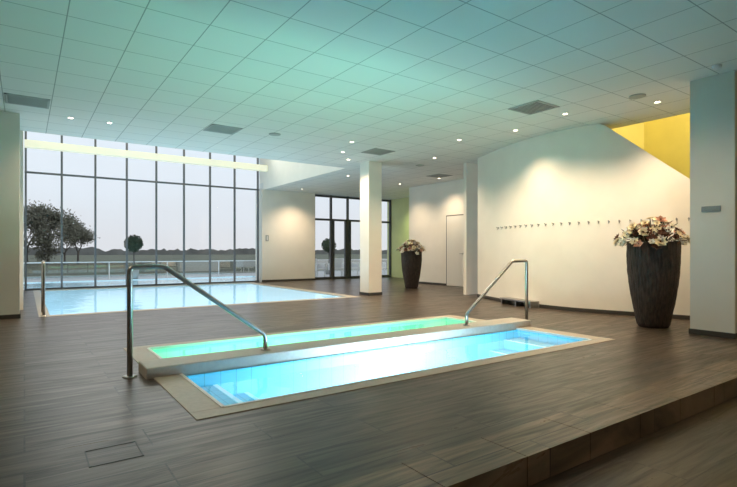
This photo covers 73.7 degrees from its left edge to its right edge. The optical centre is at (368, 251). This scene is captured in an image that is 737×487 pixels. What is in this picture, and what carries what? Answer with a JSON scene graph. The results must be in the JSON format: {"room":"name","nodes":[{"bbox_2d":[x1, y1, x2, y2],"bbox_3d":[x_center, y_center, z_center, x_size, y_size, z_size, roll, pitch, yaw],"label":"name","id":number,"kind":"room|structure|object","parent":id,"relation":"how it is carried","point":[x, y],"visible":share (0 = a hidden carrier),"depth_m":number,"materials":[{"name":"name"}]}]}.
{"room":"indoor swimming pool","nodes":[
{"label":"indoor swimming pool","id":0,"kind":"room"},
{"bbox_2d":[0,111,19,314],"bbox_3d":[-6.180,-0.600,8.247,0.535,3.400,0.600,0,0,-35],"label":"wall column","id":1,"kind":"structure","parent":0,"point":[9,121],"depth_m":8.07,"materials":[{"name":"grey paint"}]},
{"bbox_2d":[0,310,20,319],"bbox_3d":[-6.180,1.065,8.247,0.559,0.070,0.624,0,0,-35],"label":"baseboard","id":2,"kind":"structure","parent":1,"relation":"attached to","point":[13,316],"depth_m":8.08,"materials":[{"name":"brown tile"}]},
{"bbox_2d":[20,131,23,309],"bbox_3d":[-8.513,-1.620,11.618,0.580,5.760,6.000,0,0,-35],"label":"wall","id":3,"kind":"structure","parent":0,"point":[21,132],"depth_m":9.31,"materials":[{"name":"white paint"}]},
{"bbox_2d":[24,139,267,171],"bbox_3d":[-6.638,-3.020,15.739,7.180,0.200,0.200,0,0,-35],"label":"cove","id":4,"kind":"object","parent":3,"relation":"attached to","point":[33,144],"visible":1,"depth_m":15.26,"materials":[{"name":"beige paint"}]},
{"bbox_2d":[256,189,314,281],"bbox_3d":[-3.177,-0.600,18.895,2.210,3.400,0.600,0,0,-35],"label":"wall","id":5,"kind":"structure","parent":0,"point":[288,217],"depth_m":18.58,"materials":[{"name":"white paint"}]},
{"bbox_2d":[262,278,314,281],"bbox_3d":[-3.001,1.065,18.643,2.210,0.070,0.015,0,0,-35],"label":"baseboard","id":6,"kind":"structure","parent":5,"relation":"attached to","point":[308,278],"depth_m":18.60,"materials":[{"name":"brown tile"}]},
{"bbox_2d":[315,194,390,279],"bbox_3d":[-0.602,-0.595,20.509,3.870,3.390,0.110,0,0,-35],"label":"frame","id":7,"kind":"object","parent":5,"relation":"attached to","point":[347,223],"visible":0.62,"depth_m":20.23,"materials":[{"name":"grey metal"}]},
{"bbox_2d":[0,0,736,199],"bbox_3d":[-0.157,-2.425,8.069,19.000,0.250,21.400,0,0,-35],"label":"ceiling","id":8,"kind":"structure","parent":0,"point":[412,79],"depth_m":6.29,"materials":[{"name":"tile"}]},
{"bbox_2d":[4,93,49,108],"bbox_3d":[-5.187,-2.294,7.477,0.560,0.012,0.560,0,0,-35],"label":"ceiling vent","id":9,"kind":"object","parent":8,"relation":"in","point":[10,98],"depth_m":7.44,"materials":[{"name":"grey metal"}]},
{"bbox_2d":[203,124,242,134],"bbox_3d":[-2.729,-2.294,9.198,0.560,0.012,0.560,0,0,-35],"label":"ceiling vent","id":10,"kind":"object","parent":8,"relation":"in","point":[216,128],"depth_m":9.18,"materials":[{"name":"grey metal"}]},
{"bbox_2d":[269,133,280,135],"bbox_3d":[-1.828,-2.292,9.585,0.230,0.016,0.230,0,0,-35],"label":"ceiling speaker","id":11,"kind":"object","parent":8,"relation":"in","point":[272,134],"depth_m":9.55},
{"bbox_2d":[259,158,320,183],"bbox_3d":[-2.280,-3.525,15.983,0.200,1.950,6.000,0,0,-35],"label":"fascia","id":12,"kind":"object","parent":8,"relation":"attached to","point":[276,168],"visible":0.14,"depth_m":17.00,"materials":[{"name":"white paint"}]},
{"bbox_2d":[263,165,344,189],"bbox_3d":[-2.251,-2.425,15.759,0.009,0.270,5.600,0,0,-35],"label":"trim fascia edge","id":13,"kind":"object","parent":8,"relation":"attached to","point":[319,170],"visible":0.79,"depth_m":15.62,"materials":[{"name":"white paint"}]},
{"bbox_2d":[67,101,661,178],"bbox_3d":[0.115,-2.296,12.824,9.697,0.008,9.851,0,0,5],"label":"recessed light","id":14,"kind":"object","parent":8,"relation":"in","point":[655,102],"visible":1,"depth_m":8.77,"materials":[{"name":"beige"}]},
{"bbox_2d":[361,148,394,155],"bbox_3d":[0.220,-2.294,11.263,0.560,0.012,0.560,0,0,-35],"label":"ceiling vent","id":15,"kind":"object","parent":8,"relation":"in","point":[375,151],"depth_m":11.21,"materials":[{"name":"grey metal"}]},
{"bbox_2d":[427,174,452,177],"bbox_3d":[2.136,-2.294,14.802,0.560,0.012,0.560,0,0,-35],"label":"ceiling vent","id":16,"kind":"object","parent":8,"relation":"in","point":[435,175],"depth_m":14.72,"materials":[{"name":"grey metal"}]},
{"bbox_2d":[508,100,559,114],"bbox_3d":[2.629,-2.294,7.822,0.560,0.012,0.560,0,0,-35],"label":"ceiling vent","id":17,"kind":"object","parent":8,"relation":"in","point":[537,106],"depth_m":7.80,"materials":[{"name":"grey metal"}]},
{"bbox_2d":[628,93,645,98],"bbox_3d":[3.962,-2.292,7.243,0.230,0.016,0.230,0,0,-35],"label":"ceiling speaker","id":18,"kind":"object","parent":8,"relation":"in","point":[635,96],"depth_m":7.22},
{"bbox_2d":[712,64,721,69],"bbox_3d":[4.300,-2.275,6.063,0.100,0.050,0.100,0,0,-35],"label":"smoke detector","id":19,"kind":"object","parent":8,"relation":"attached to","point":[717,66],"visible":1,"depth_m":6.03,"materials":[{"name":"white plastic"}]},
{"bbox_2d":[0,277,736,486],"bbox_3d":[-1.789,1.180,10.400,19.000,0.160,15.710,0,0,-35],"label":"floor","id":20,"kind":"structure","parent":0,"point":[64,394],"depth_m":3.71,"materials":[{"name":"brown wood"}]},
{"bbox_2d":[84,441,143,467],"bbox_3d":[-1.389,1.099,2.681,0.260,0.002,0.245,0,0,-35],"label":"trim","id":21,"kind":"structure","parent":20,"relation":"on","point":[133,441],"depth_m":2.66,"materials":[{"name":"black metal"}]},
{"bbox_2d":[24,131,258,290],"bbox_3d":[-6.931,-1.665,16.071,7.080,5.630,0.080,0,0,-35],"label":"mullions","id":22,"kind":"object","parent":20,"relation":"on","point":[234,187],"visible":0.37,"depth_m":16.03,"materials":[{"name":"grey metal"}]},
{"bbox_2d":[33,282,358,316],"bbox_3d":[-4.882,1.798,13.031,6.550,1.404,7.050,0,0,-35],"label":"swimming pool","id":23,"kind":"object","parent":20,"relation":"in","point":[58,302],"visible":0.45,"depth_m":12.31,"materials":[{"name":"liquid"}]},
{"bbox_2d":[40,260,46,316],"bbox_3d":[-5.735,0.622,8.661,0.110,0.947,0.777,0,0,-35],"label":"ladder rail","id":24,"kind":"object","parent":23,"relation":"on","point":[43,261],"visible":1,"depth_m":8.38,"materials":[{"name":"metal"}]},
{"bbox_2d":[122,264,269,378],"bbox_3d":[-1.586,0.606,4.688,1.380,0.987,0.120,0,0,-35],"label":"handrail","id":25,"kind":"object","parent":20,"relation":"on","point":[131,268],"visible":1,"depth_m":4.39,"materials":[{"name":"metal"}]},
{"bbox_2d":[123,315,614,419],"bbox_3d":[0.147,1.403,5.883,5.270,0.795,2.930,0,0,-35],"label":"plunge pool","id":26,"kind":"object","parent":20,"relation":"in","point":[209,378],"visible":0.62,"depth_m":5.40,"materials":[{"name":"liquid"}]},
{"bbox_2d":[360,161,381,292],"bbox_3d":[0.060,-0.600,12.677,0.400,3.400,0.400,0,0,-35],"label":"shaft","id":27,"kind":"object","parent":20,"relation":"on","point":[370,171],"visible":0.86,"depth_m":12.52,"materials":[{"name":"white paint"}]},
{"bbox_2d":[359,292,381,295],"bbox_3d":[0.060,1.065,12.677,0.424,0.070,0.424,0,0,-35],"label":"baseboard","id":28,"kind":"structure","parent":27,"relation":"attached to","point":[360,293],"depth_m":12.54,"materials":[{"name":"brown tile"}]},
{"bbox_2d":[396,239,425,288],"bbox_3d":[1.306,0.351,14.955,0.951,1.498,0.914,0,0,2],"label":"flower planter","id":29,"kind":"object","parent":20,"relation":"on","point":[411,254],"visible":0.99,"depth_m":14.73,"materials":[{"name":"black ceramic"}]},
{"bbox_2d":[463,259,527,325],"bbox_3d":[1.881,0.606,7.116,1.405,0.987,0.120,0,0,-35],"label":"handrail","id":30,"kind":"object","parent":20,"relation":"on","point":[508,265],"visible":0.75,"depth_m":7.20,"materials":[{"name":"metal"}]},
{"bbox_2d":[500,297,538,307],"bbox_3d":[3.079,1.035,10.081,0.219,0.130,0.965,0,0,-22],"label":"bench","id":31,"kind":"object","parent":20,"relation":"on","point":[504,300],"visible":1,"depth_m":10.04,"materials":[{"name":"metal"}]},
{"bbox_2d":[325,357,736,486],"bbox_3d":[2.720,1.176,4.133,19.197,0.168,0.328,0,0,-35],"label":"step","id":32,"kind":"structure","parent":20,"relation":"attached to","point":[528,454],"depth_m":2.92,"materials":[{"name":"wood"}]},
{"bbox_2d":[613,215,689,328],"bbox_3d":[4.180,0.285,7.253,1.001,1.631,1.074,0,0,-35],"label":"flower planter","id":33,"kind":"object","parent":20,"relation":"on","point":[653,261],"visible":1,"depth_m":7.01,"materials":[{"name":"black ceramic"}]},
{"bbox_2d":[690,70,736,333],"bbox_3d":[4.706,-0.600,6.573,0.550,3.400,0.510,0,0,-35],"label":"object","id":34,"kind":"object","parent":20,"relation":"on","point":[713,99],"visible":0.91,"depth_m":6.39,"materials":[{"name":"grey paint"}]},
{"bbox_2d":[701,205,720,211],"bbox_3d":[4.471,-0.565,6.414,0.017,0.070,0.220,0,0,-35],"label":"wall sign","id":35,"kind":"object","parent":34,"relation":"attached to","point":[705,208],"visible":1,"depth_m":6.41,"materials":[{"name":"metal"}]},
{"bbox_2d":[689,328,736,338],"bbox_3d":[4.706,1.065,6.573,0.574,0.070,0.534,0,0,-35],"label":"baseboard","id":36,"kind":"structure","parent":34,"relation":"attached to","point":[691,331],"depth_m":6.39,"materials":[{"name":"black wood"}]},
{"bbox_2d":[387,197,408,277],"bbox_3d":[2.176,-0.600,20.080,0.200,3.400,4.400,0,0,-35],"label":"wall","id":37,"kind":"structure","parent":0,"point":[399,207],"depth_m":21.22,"materials":[{"name":"green paint"}]},
{"bbox_2d":[409,179,462,282],"bbox_3d":[2.771,-0.600,15.918,0.200,3.400,4.300,0,0,-35],"label":"wall","id":38,"kind":"structure","parent":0,"point":[429,205],"depth_m":16.57,"materials":[{"name":"white paint"}]},
{"bbox_2d":[419,281,459,286],"bbox_3d":[2.683,1.065,15.856,0.015,0.070,4.300,0,0,-35],"label":"baseboard","id":39,"kind":"structure","parent":38,"relation":"attached to","point":[431,283],"depth_m":16.57,"materials":[{"name":"grey tile"}]},
{"bbox_2d":[446,214,462,285],"bbox_3d":[2.797,-0.045,15.680,0.030,2.290,0.880,0,0,-35],"label":"frame","id":40,"kind":"object","parent":38,"relation":"attached to","point":[458,214],"visible":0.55,"depth_m":16.02,"materials":[{"name":"grey"}]},
{"bbox_2d":[447,215,462,286],"bbox_3d":[2.793,-0.033,15.677,0.036,2.245,0.810,0,0,-35],"label":"leaf","id":41,"kind":"object","parent":38,"relation":"attached to","point":[454,223],"visible":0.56,"depth_m":15.67,"materials":[{"name":"white"}]},
{"bbox_2d":[463,163,477,294],"bbox_3d":[3.304,-0.600,13.239,2.000,3.400,0.100,0,0,-35],"label":"wall","id":42,"kind":"structure","parent":0,"point":[470,170],"depth_m":12.71,"materials":[{"name":"white paint"}]},
{"bbox_2d":[478,124,689,314],"bbox_3d":[4.480,-0.600,9.255,1.224,3.400,6.625,0,0,-40],"label":"wall","id":43,"kind":"structure","parent":0,"point":[593,174],"depth_m":9.14,"materials":[{"name":"white paint"}]},
{"bbox_2d":[477,294,689,319],"bbox_3d":[4.406,1.065,9.194,1.060,0.070,6.638,0,0,-40],"label":"baseboard","id":44,"kind":"structure","parent":43,"relation":"attached to","point":[685,317],"depth_m":8.90,"materials":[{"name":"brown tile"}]},
{"bbox_2d":[496,217,689,229],"bbox_3d":[3.859,-0.531,9.340,0.500,0.065,3.838,0,0,-37],"label":"coat hooks","id":45,"kind":"object","parent":43,"relation":"attached to","point":[676,219],"visible":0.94,"depth_m":9.15,"materials":[{"name":"metal"}]},
{"bbox_2d":[611,122,643,149],"bbox_3d":[4.952,-1.900,9.926,2.100,6.000,0.180,0,0,-35],"label":"wall","id":46,"kind":"structure","parent":0,"point":[634,133],"depth_m":10.22,"materials":[{"name":"yellow paint"}]},
{"bbox_2d":[529,397,736,486],"bbox_3d":[4.349,1.330,1.635,19.000,0.140,5.690,0,0,-35],"label":"floor","id":47,"kind":"structure","parent":0,"point":[700,449],"depth_m":2.98,"materials":[{"name":"wood"}]},
{"bbox_2d":[644,113,689,178],"bbox_3d":[7.386,-1.900,8.456,0.200,6.000,5.380,0,0,-35],"label":"wall","id":48,"kind":"structure","parent":0,"point":[667,139],"depth_m":10.01,"materials":[{"name":"yellow paint"}]},
{"label":"outside","id":49,"kind":"structure","parent":0,"visible":0},
{"bbox_2d":[24,254,386,263],"bbox_3d":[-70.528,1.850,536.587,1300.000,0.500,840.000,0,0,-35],"label":"ground","id":50,"kind":"structure","parent":49,"point":[69,258],"depth_m":120.95,"materials":[{"name":"green plant"}]},
{"bbox_2d":[24,247,386,254],"bbox_3d":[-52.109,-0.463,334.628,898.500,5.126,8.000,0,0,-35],"label":"treeline","id":51,"kind":"object","parent":50,"relation":"on","point":[89,250],"visible":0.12,"depth_m":284.39,"materials":[{"name":"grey plant"}]},
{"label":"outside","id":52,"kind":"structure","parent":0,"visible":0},
{"bbox_2d":[24,260,386,278],"bbox_3d":[-0.089,1.460,52.431,180.000,0.480,34.000,0,0,-35],"label":"lawn","id":53,"kind":"structure","parent":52,"point":[86,269],"depth_m":34.26,"materials":[{"name":"green plant"}]},
{"bbox_2d":[24,200,59,264],"bbox_3d":[-33.091,-1.901,46.315,6.912,6.326,4.642,0,0,-35],"label":"autumn tree","id":54,"kind":"object","parent":53,"relation":"on","point":[35,216],"visible":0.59,"depth_m":46.86,"materials":[{"name":"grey plant"}]},
{"bbox_2d":[27,203,82,263],"bbox_3d":[-31.427,-1.777,48.432,5.538,6.070,5.768,0,0,23],"label":"autumn tree","id":55,"kind":"object","parent":53,"relation":"on","point":[39,238],"visible":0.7,"depth_m":47.33,"materials":[{"name":"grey plant"}]},
{"bbox_2d":[32,222,93,264],"bbox_3d":[-29.911,-0.767,48.259,5.323,4.316,5.078,0,0,30],"label":"autumn tree","id":56,"kind":"object","parent":53,"relation":"on","point":[73,235],"visible":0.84,"depth_m":47.48,"materials":[{"name":"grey plant"}]},
{"bbox_2d":[57,219,98,263],"bbox_3d":[-29.436,-1.124,50.055,3.801,4.754,4.447,0,0,-3],"label":"autumn tree","id":57,"kind":"object","parent":53,"relation":"on","point":[74,222],"visible":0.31,"depth_m":49.11,"materials":[{"name":"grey plant"}]},
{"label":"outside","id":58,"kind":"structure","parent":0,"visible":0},
{"bbox_2d":[24,269,386,282],"bbox_3d":[-5.074,1.250,22.938,42.000,0.200,8.600,0,0,-35],"label":"terrace","id":59,"kind":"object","parent":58,"point":[353,272],"visible":0.09,"depth_m":23.06,"materials":[{"name":"concrete"}]},
{"bbox_2d":[123,235,142,278],"bbox_3d":[-9.973,0.201,20.852,0.780,1.899,0.774,0,0,-35],"label":"topiary tree","id":60,"kind":"object","parent":59,"relation":"on","point":[135,242],"visible":0.88,"depth_m":20.70,"materials":[{"name":"green plant"}]},
{"bbox_2d":[24,276,255,288],"bbox_3d":[-8.949,1.775,18.882,11.000,1.250,4.000,0,0,-35],"label":"pool","id":61,"kind":"object","parent":59,"relation":"in","point":[198,279],"visible":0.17,"depth_m":19.01,"materials":[{"name":"liquid"}]},
{"bbox_2d":[24,259,386,279],"bbox_3d":[-6.118,0.775,23.818,25.330,0.750,0.060,0,0,-35],"label":"fence","id":62,"kind":"object","parent":59,"relation":"on","point":[317,259],"visible":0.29,"depth_m":21.59,"materials":[{"name":"white metal"}]},
{"bbox_2d":[315,259,325,276],"bbox_3d":[-2.322,0.725,21.957,0.600,0.850,0.680,0,0,32],"label":"armchair","id":63,"kind":"object","parent":59,"relation":"on","point":[318,266],"visible":0.52,"depth_m":22.03,"materials":[{"name":"white plastic"}]},
{"bbox_2d":[321,238,335,273],"bbox_3d":[-2.049,0.213,25.418,0.757,1.875,0.782,0,0,-35],"label":"topiary tree","id":64,"kind":"object","parent":59,"relation":"on","point":[325,244],"visible":0.56,"depth_m":25.25,"materials":[{"name":"green plant"}]},
{"bbox_2d":[335,258,343,275],"bbox_3d":[-1.435,0.725,22.458,0.680,0.850,0.600,0,0,-18],"label":"armchair","id":65,"kind":"object","parent":59,"relation":"on","point":[339,265],"visible":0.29,"depth_m":22.67,"materials":[{"name":"white plastic"}]},
{"bbox_2d":[342,258,358,275],"bbox_3d":[-0.878,0.725,23.214,0.600,0.850,0.680,0,0,44],"label":"armchair","id":66,"kind":"object","parent":59,"relation":"on","point":[354,266],"visible":0.27,"depth_m":23.21,"materials":[{"name":"white plastic"}]},
{"bbox_2d":[382,262,385,274],"bbox_3d":[0.410,0.725,23.994,0.680,0.850,0.600,0,0,-41],"label":"armchair","id":67,"kind":"object","parent":59,"relation":"on","point":[383,263],"visible":0.11,"depth_m":23.96,"materials":[{"name":"white plastic"}]}
]}

